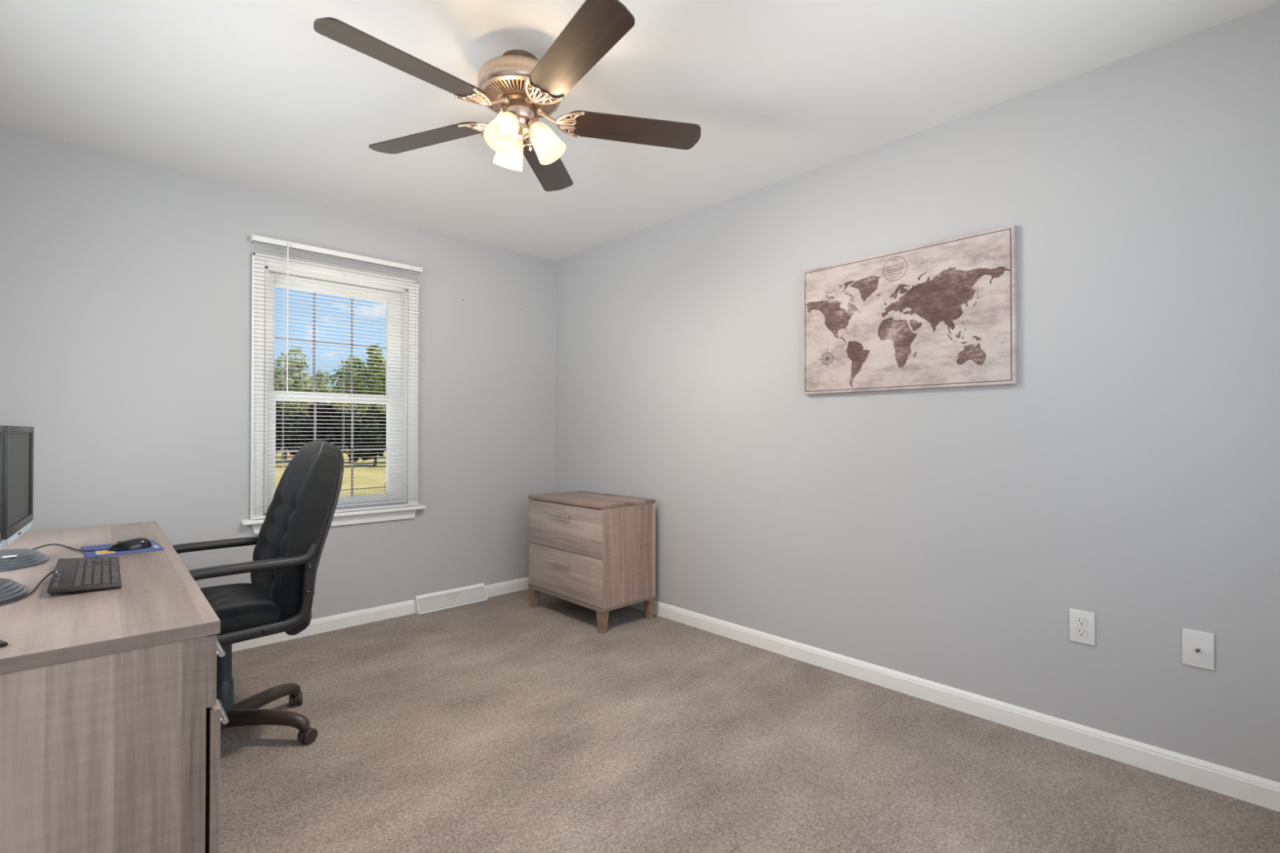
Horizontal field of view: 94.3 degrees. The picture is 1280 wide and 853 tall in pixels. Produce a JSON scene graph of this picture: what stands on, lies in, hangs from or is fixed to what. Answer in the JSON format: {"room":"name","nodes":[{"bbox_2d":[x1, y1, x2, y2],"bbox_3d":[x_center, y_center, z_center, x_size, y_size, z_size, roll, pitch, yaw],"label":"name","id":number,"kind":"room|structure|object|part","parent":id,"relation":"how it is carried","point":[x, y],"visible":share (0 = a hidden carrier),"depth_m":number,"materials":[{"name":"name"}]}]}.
{"room":"home office","nodes":[
{"label":"home office","id":0,"kind":"room"},
{"bbox_2d":[0,127,555,619],"bbox_3d":[-1.884,-0.049,3.419,3.580,2.440,0.140,1,-1,-43],"label":"wall","id":1,"kind":"structure","parent":0,"point":[126,282],"depth_m":3.03,"materials":[{"name":"grey paint"}]},
{"bbox_2d":[240,252,426,533],"bbox_3d":[-1.769,-0.174,3.487,0.974,1.492,0.200,1,-1,-43],"label":"window","id":2,"kind":"structure","parent":1,"relation":"in","point":[348,517],"depth_m":3.50,"materials":[{"name":"white paint"}]},
{"bbox_3d":[-1.802,-0.499,3.526,0.746,0.700,0.040,1,-1,-43],"label":"sash","id":3,"kind":"part","parent":2,"relation":"part of","materials":[{"name":"white plastic"}]},
{"bbox_3d":[-1.770,0.132,3.486,0.746,0.644,0.040,1,-1,-43],"label":"sash","id":4,"kind":"part","parent":2,"relation":"part of","materials":[{"name":"white plastic"}]},
{"bbox_2d":[249,234,422,519],"bbox_3d":[-1.714,-0.258,3.430,0.915,1.497,0.078,1,-1,-43],"label":"window blind","id":5,"kind":"object","parent":2,"relation":"attached to","point":[289,245],"visible":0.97,"depth_m":3.40,"materials":[{"name":"white plastic"}]},
{"bbox_3d":[-1.932,-0.249,3.216,0.001,1.458,0.026,1,-1,-43],"label":"ladder cord","id":6,"kind":"part","parent":5,"relation":"part of","materials":[{"name":"white fabric"}]},
{"bbox_3d":[-1.710,0.484,3.420,0.887,0.013,0.022,1,-1,-43],"label":"rail","id":7,"kind":"part","parent":5,"relation":"part of","materials":[{"name":"white plastic"}]},
{"bbox_3d":[-1.711,-0.247,3.426,0.001,1.458,0.026,1,-1,-43],"label":"ladder cord","id":8,"kind":"part","parent":5,"relation":"part of","materials":[{"name":"white fabric"}]},
{"bbox_3d":[-1.441,-0.245,3.682,0.001,1.458,0.026,1,-1,-43],"label":"ladder cord","id":9,"kind":"part","parent":5,"relation":"part of","materials":[{"name":"white fabric"}]},
{"bbox_2d":[231,577,528,652],"bbox_3d":[-1.831,1.129,3.353,3.300,0.083,0.013,1,-1,-43],"label":"baseboard","id":10,"kind":"structure","parent":1,"relation":"attached to","point":[331,623],"depth_m":3.50,"materials":[{"name":"white paint"}]},
{"bbox_2d":[414,582,488,615],"bbox_3d":[-1.222,1.122,3.874,0.474,0.108,0.069,1,-1,-43],"label":"floor vent","id":11,"kind":"object","parent":1,"relation":"attached to","point":[426,603],"visible":1,"depth_m":3.85,"materials":[{"name":"white metal"}]},
{"bbox_2d":[0,0,1279,261],"bbox_3d":[-0.390,-1.358,1.857,3.580,0.150,4.480,1,-1,-43],"label":"ceiling","id":12,"kind":"structure","parent":0,"point":[247,93],"depth_m":2.20,"materials":[{"name":"paint"}]},
{"bbox_2d":[313,0,701,191],"bbox_3d":[-0.434,-1.103,2.039,1.250,0.356,1.269,1,-1,-43],"label":"ceiling fan","id":13,"kind":"object","parent":12,"relation":"hanging from","point":[522,89],"visible":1,"depth_m":1.99,"materials":[{"name":"brown wood"}]},
{"bbox_3d":[-0.699,-1.088,1.778,0.136,0.006,0.506,16,10,42],"label":"blade","id":14,"kind":"part","parent":13,"relation":"part of","materials":[{"name":"brown wood"}]},
{"bbox_3d":[-0.800,-1.085,2.238,0.506,0.006,0.136,0,11,23],"label":"blade","id":15,"kind":"part","parent":13,"relation":"part of","materials":[{"name":"brown wood"}]},
{"bbox_3d":[-0.456,-0.996,1.986,0.127,0.140,0.110,1,-1,-43],"label":"lamp shade","id":16,"kind":"part","parent":13,"relation":"part of","materials":[{"name":"white glass"}]},
{"bbox_3d":[-0.448,-1.024,2.010,0.056,0.072,0.042,1,-1,-43],"label":"bulb","id":17,"kind":"part","parent":13,"relation":"part of","materials":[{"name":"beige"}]},
{"bbox_3d":[-0.472,-0.995,2.162,0.108,0.140,0.129,1,-1,-43],"label":"lamp shade","id":18,"kind":"part","parent":13,"relation":"part of","materials":[{"name":"white glass"}]},
{"bbox_3d":[-0.381,-1.020,2.051,0.008,0.140,0.014,1,-1,-43],"label":"pull chain","id":19,"kind":"part","parent":13,"relation":"part of","materials":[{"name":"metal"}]},
{"bbox_3d":[-0.320,-0.995,2.081,0.122,0.140,0.119,1,-1,-43],"label":"lamp shade","id":20,"kind":"part","parent":13,"relation":"part of","materials":[{"name":"white glass"}]},
{"bbox_3d":[-0.388,-1.093,2.490,0.136,0.006,0.506,-12,0,5],"label":"blade","id":21,"kind":"part","parent":13,"relation":"part of","materials":[{"name":"brown wood"}]},
{"bbox_3d":[-0.193,-1.090,1.738,0.136,0.006,0.506,15,-8,-33],"label":"blade","id":22,"kind":"part","parent":13,"relation":"part of","materials":[{"name":"brown wood"}]},
{"bbox_3d":[-0.021,-1.086,2.177,0.506,0.006,0.136,0,-13,-14],"label":"blade","id":23,"kind":"part","parent":13,"relation":"part of","materials":[{"name":"brown wood"}]},
{"bbox_2d":[219,588,1279,852],"bbox_3d":[-0.390,1.217,1.833,3.580,0.120,4.480,1,-1,-43],"label":"floor","id":24,"kind":"structure","parent":0,"point":[502,723],"depth_m":2.08,"materials":[{"name":"carpet"}]},
{"bbox_2d":[0,520,228,852],"bbox_3d":[-1.719,0.775,1.623,0.787,0.760,1.810,0,-1,-42],"label":"desk","id":25,"kind":"object","parent":24,"relation":"on","point":[111,714],"visible":1,"depth_m":1.12,"materials":[{"name":"brown wood"}]},
{"bbox_2d":[0,640,8,647],"bbox_3d":[-1.172,0.386,1.034,0.072,0.007,0.082,0,-1,27],"label":"gadget","id":26,"kind":"object","parent":25,"relation":"on","point":[2,643],"visible":1,"depth_m":1.05,"materials":[{"name":"black plastic"}]},
{"bbox_2d":[0,425,28,604],"bbox_3d":[-1.530,0.194,1.340,0.212,0.397,0.444,1,-1,-43],"label":"monitor","id":27,"kind":"object","parent":25,"relation":"on","point":[10,589],"visible":1,"depth_m":1.39,"materials":[{"name":"black plastic"}]},
{"bbox_2d":[0,425,49,572],"bbox_3d":[-1.833,0.197,1.694,0.212,0.397,0.444,0,-1,-39],"label":"monitor","id":28,"kind":"object","parent":25,"relation":"on","point":[17,513],"visible":0.91,"depth_m":1.69,"materials":[{"name":"black plastic"}]},
{"bbox_2d":[0,556,121,605],"bbox_3d":[-1.541,0.381,1.438,0.424,0.024,0.516,0,-1,-42],"label":"keyboard","id":29,"kind":"object","parent":25,"relation":"on","point":[80,574],"visible":1,"depth_m":1.50,"materials":[{"name":"black plastic"}]},
{"bbox_3d":[-1.463,0.383,1.332,0.138,0.017,0.451,0,-1,-1],"label":"cord","id":30,"kind":"part","parent":29,"relation":"part of","materials":[{"name":"black plastic"}]},
{"bbox_3d":[-1.137,0.772,0.948,0.718,0.713,0.020,0,-1,-42],"label":"panel","id":31,"kind":"part","parent":25,"relation":"part of","materials":[{"name":"brown wood"}]},
{"bbox_2d":[80,539,164,557],"bbox_3d":[-1.683,0.395,1.930,0.232,0.005,0.184,-1,-1,44],"label":"mouse pad","id":32,"kind":"object","parent":25,"relation":"on","point":[156,546],"visible":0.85,"depth_m":1.88,"materials":[{"name":"blue fabric"}]},
{"bbox_2d":[31,537,152,551],"bbox_3d":[-1.881,0.379,1.911,0.566,0.036,0.207,0,-1,-16],"label":"mouse","id":33,"kind":"object","parent":32,"relation":"on","point":[135,543],"visible":0.95,"depth_m":1.89,"materials":[{"name":"black plastic"}]},
{"bbox_3d":[-1.929,0.391,1.900,0.472,0.011,0.203,0,-1,-18],"label":"cord","id":34,"kind":"part","parent":33,"relation":"part of","materials":[{"name":"black plastic"}]},
{"bbox_2d":[95,550,115,555],"bbox_3d":[-1.681,0.393,1.865,0.094,0.001,0.042,-1,-1,44],"label":"print","id":35,"kind":"object","parent":32,"relation":"on","point":[103,552],"depth_m":1.85},
{"bbox_3d":[-1.011,0.493,1.358,0.017,0.142,0.449,0,-1,-42],"label":"drawer","id":36,"kind":"part","parent":25,"relation":"part of","materials":[{"name":"brown wood"}]},
{"bbox_3d":[-1.006,0.830,1.360,0.017,0.515,0.449,0,-1,-42],"label":"drawer","id":37,"kind":"part","parent":25,"relation":"part of","materials":[{"name":"brown wood"}]},
{"bbox_3d":[-0.993,0.513,1.376,0.036,0.012,0.132,0,-1,-42],"label":"bar handle","id":38,"kind":"part","parent":25,"relation":"part of","materials":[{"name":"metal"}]},
{"bbox_3d":[-0.988,0.666,1.379,0.036,0.012,0.132,0,-1,-42],"label":"bar handle","id":39,"kind":"part","parent":25,"relation":"part of","materials":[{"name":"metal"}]},
{"bbox_2d":[172,439,343,744],"bbox_3d":[-1.519,0.606,2.208,0.709,1.109,0.632,1,-1,-43],"label":"office chair","id":40,"kind":"object","parent":24,"relation":"on","point":[290,542],"visible":0.7,"depth_m":2.17,"materials":[{"name":"black leather"}]},
{"bbox_3d":[-1.689,0.576,2.382,0.424,0.305,0.106,1,-1,-43],"label":"armrest","id":41,"kind":"part","parent":40,"relation":"part of","materials":[{"name":"black plastic"}]},
{"bbox_2d":[200,582,280,635],"bbox_3d":[-1.585,0.669,2.131,0.470,0.093,0.504,1,-1,-43],"label":"seat cushion","id":42,"kind":"object","parent":40,"relation":"on","point":[242,606],"depth_m":2.11,"materials":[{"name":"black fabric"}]},
{"bbox_3d":[-1.340,0.573,2.015,0.424,0.305,0.106,1,-1,-43],"label":"armrest","id":43,"kind":"part","parent":40,"relation":"part of","materials":[{"name":"black plastic"}]},
{"bbox_3d":[-1.355,0.417,2.352,0.254,0.722,0.490,1,-1,-43],"label":"backrest","id":44,"kind":"part","parent":40,"relation":"part of","materials":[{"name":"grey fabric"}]},
{"bbox_2d":[528,490,655,634],"bbox_3d":[-0.329,0.811,3.747,0.457,0.727,0.751,1,-1,-43],"label":"filing cabinet","id":45,"kind":"object","parent":24,"relation":"on","point":[594,551],"visible":1,"depth_m":3.54,"materials":[{"name":"brown wood"}]},
{"bbox_3d":[-0.689,1.115,3.879,0.052,0.122,0.052,1,-1,-43],"label":"leg","id":46,"kind":"part","parent":45,"relation":"part of","materials":[{"name":"brown wood"}]},
{"bbox_3d":[-0.482,0.537,3.604,0.033,0.012,0.196,1,-1,-43],"label":"bar handle","id":47,"kind":"part","parent":45,"relation":"part of","materials":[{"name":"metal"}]},
{"bbox_3d":[-0.482,0.827,3.601,0.033,0.012,0.196,1,-1,-43],"label":"bar handle","id":48,"kind":"part","parent":45,"relation":"part of","materials":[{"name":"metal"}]},
{"bbox_3d":[-0.465,0.613,3.620,0.018,0.276,0.741,1,-1,-43],"label":"drawer","id":49,"kind":"part","parent":45,"relation":"part of","materials":[{"name":"brown wood"}]},
{"bbox_3d":[-0.465,0.891,3.618,0.018,0.271,0.741,1,-1,-43],"label":"drawer","id":50,"kind":"part","parent":45,"relation":"part of","materials":[{"name":"brown wood"}]},
{"bbox_3d":[-0.317,1.043,3.756,0.426,0.020,0.749,1,-1,-43],"label":"panel","id":51,"kind":"part","parent":45,"relation":"part of","materials":[{"name":"brown wood"}]},
{"bbox_3d":[-0.213,1.110,3.378,0.052,0.122,0.052,1,-1,-43],"label":"leg","id":52,"kind":"part","parent":45,"relation":"part of","materials":[{"name":"brown wood"}]},
{"bbox_3d":[0.055,1.113,3.632,0.052,0.122,0.052,1,-1,-43],"label":"leg","id":53,"kind":"part","parent":45,"relation":"part of","materials":[{"name":"brown wood"}]},
{"bbox_2d":[555,3,1279,782],"bbox_3d":[0.858,-0.052,3.029,0.140,2.440,4.200,1,-1,-43],"label":"wall","id":54,"kind":"structure","parent":0,"point":[1128,475],"depth_m":2.29,"materials":[{"name":"grey paint"}]},
{"bbox_2d":[804,225,1017,395],"bbox_3d":[1.134,-0.466,2.615,0.033,0.612,0.910,1,-1,-43],"label":"canvas","id":55,"kind":"object","parent":54,"relation":"attached to","point":[941,313],"visible":1,"depth_m":2.54,"materials":[{"name":"brown fabric"}]},
{"bbox_2d":[627,600,1279,812],"bbox_3d":[0.802,1.126,2.965,0.013,0.083,4.200,1,-1,-43],"label":"baseboard","id":56,"kind":"structure","parent":54,"relation":"attached to","point":[1254,789],"depth_m":2.28,"materials":[{"name":"white paint"}]},
{"bbox_2d":[1069,608,1095,645],"bbox_3d":[1.593,0.723,2.139,0.009,0.118,0.076,1,-1,-43],"label":"power outlet","id":57,"kind":"object","parent":54,"relation":"attached to","point":[1082,623],"visible":1,"depth_m":2.14,"materials":[{"name":"white plastic"}]},
{"bbox_2d":[1075,628,1087,636],"bbox_3d":[1.590,0.742,2.137,0.002,0.025,0.034,1,-1,-43],"label":"receptacle","id":58,"kind":"object","parent":57,"relation":"attached to","point":[1079,632],"depth_m":2.14,"materials":[{"name":"white plastic"}]},
{"bbox_2d":[1075,617,1087,626],"bbox_3d":[1.590,0.703,2.137,0.002,0.025,0.034,1,-1,-43],"label":"receptacle","id":59,"kind":"object","parent":57,"relation":"attached to","point":[1079,621],"depth_m":2.14,"materials":[{"name":"white plastic"}]},
{"bbox_2d":[1182,628,1214,671],"bbox_3d":[1.798,0.720,1.914,0.020,0.118,0.077,1,-1,-43],"label":"cable wall plate","id":60,"kind":"object","parent":54,"relation":"attached to","point":[1197,646],"visible":1,"depth_m":1.92,"materials":[{"name":"white plastic"}]},
{"label":"outside","id":61,"kind":"structure","parent":0,"visible":0},
{"bbox_2d":[275,448,386,497],"bbox_3d":[-24.564,2.250,44.229,100.000,0.200,89.400,1,-1,-43],"label":"lawn","id":62,"kind":"structure","parent":61,"point":[380,460],"depth_m":24.69,"materials":[{"name":"green plant"}]},
{"bbox_2d":[275,404,293,456],"bbox_3d":[-19.759,0.403,30.939,2.870,3.381,2.029,0,-1,-11],"label":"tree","id":63,"kind":"object","parent":62,"relation":"on","point":[280,413],"visible":0.11,"depth_m":31.04,"materials":[{"name":"green plant"}]},
{"bbox_2d":[274,346,319,460],"bbox_3d":[-22.170,-1.442,36.695,4.057,7.055,3.950,0,-1,17],"label":"leafy tree","id":64,"kind":"object","parent":62,"relation":"on","point":[301,404],"visible":0.34,"depth_m":36.24,"materials":[{"name":"green plant"}]},
{"bbox_2d":[282,408,314,456],"bbox_3d":[-19.404,0.499,34.093,2.188,3.248,2.280,1,-1,-43],"label":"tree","id":65,"kind":"object","parent":62,"relation":"on","point":[294,444],"visible":0.29,"depth_m":33.57,"materials":[{"name":"green plant"}]},
{"bbox_2d":[296,402,351,448],"bbox_3d":[-16.348,0.444,30.989,2.387,3.560,2.452,1,-1,-43],"label":"tree","id":66,"kind":"object","parent":62,"relation":"on","point":[319,411],"visible":0.66,"depth_m":30.64,"materials":[{"name":"green plant"}]},
{"bbox_2d":[280,388,374,448],"bbox_3d":[-35.928,-0.495,54.105,101.892,7.463,11.934,1,-1,-43],"label":"belt","id":67,"kind":"object","parent":62,"relation":"on","point":[354,411],"visible":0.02,"depth_m":60.59,"materials":[{"name":"green plant"}]},
{"bbox_2d":[302,368,357,415],"bbox_3d":[-22.823,-1.028,42.764,4.682,6.339,4.189,0,-1,11],"label":"broad tree","id":68,"kind":"object","parent":62,"relation":"on","point":[318,384],"visible":0.12,"depth_m":42.76,"materials":[{"name":"green plant"}]},
{"bbox_2d":[337,409,362,462],"bbox_3d":[-16.636,0.587,34.025,2.613,3.146,2.180,1,-1,-43],"label":"shrub","id":69,"kind":"object","parent":62,"relation":"on","point":[356,420],"visible":0.2,"depth_m":33.91,"materials":[{"name":"green plant"}]},
{"bbox_2d":[329,343,386,458],"bbox_3d":[-17.676,-1.648,38.600,4.676,7.502,4.059,1,-1,-43],"label":"tree","id":70,"kind":"object","parent":62,"relation":"on","point":[372,409],"visible":0.49,"depth_m":37.45,"materials":[{"name":"green plant"}]},
{"bbox_2d":[340,482,386,497],"bbox_3d":[-7.628,1.635,13.423,0.071,0.460,4.070,0,-1,39],"label":"fence","id":71,"kind":"object","parent":62,"relation":"on","point":[385,482],"visible":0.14,"depth_m":14.49,"materials":[{"name":"wood"}]},
{"bbox_2d":[353,409,386,465],"bbox_3d":[-13.856,0.570,31.045,2.242,3.049,2.554,1,-1,-43],"label":"shrub","id":72,"kind":"object","parent":62,"relation":"on","point":[381,442],"visible":0.69,"depth_m":30.21,"materials":[{"name":"green plant"}]}
]}

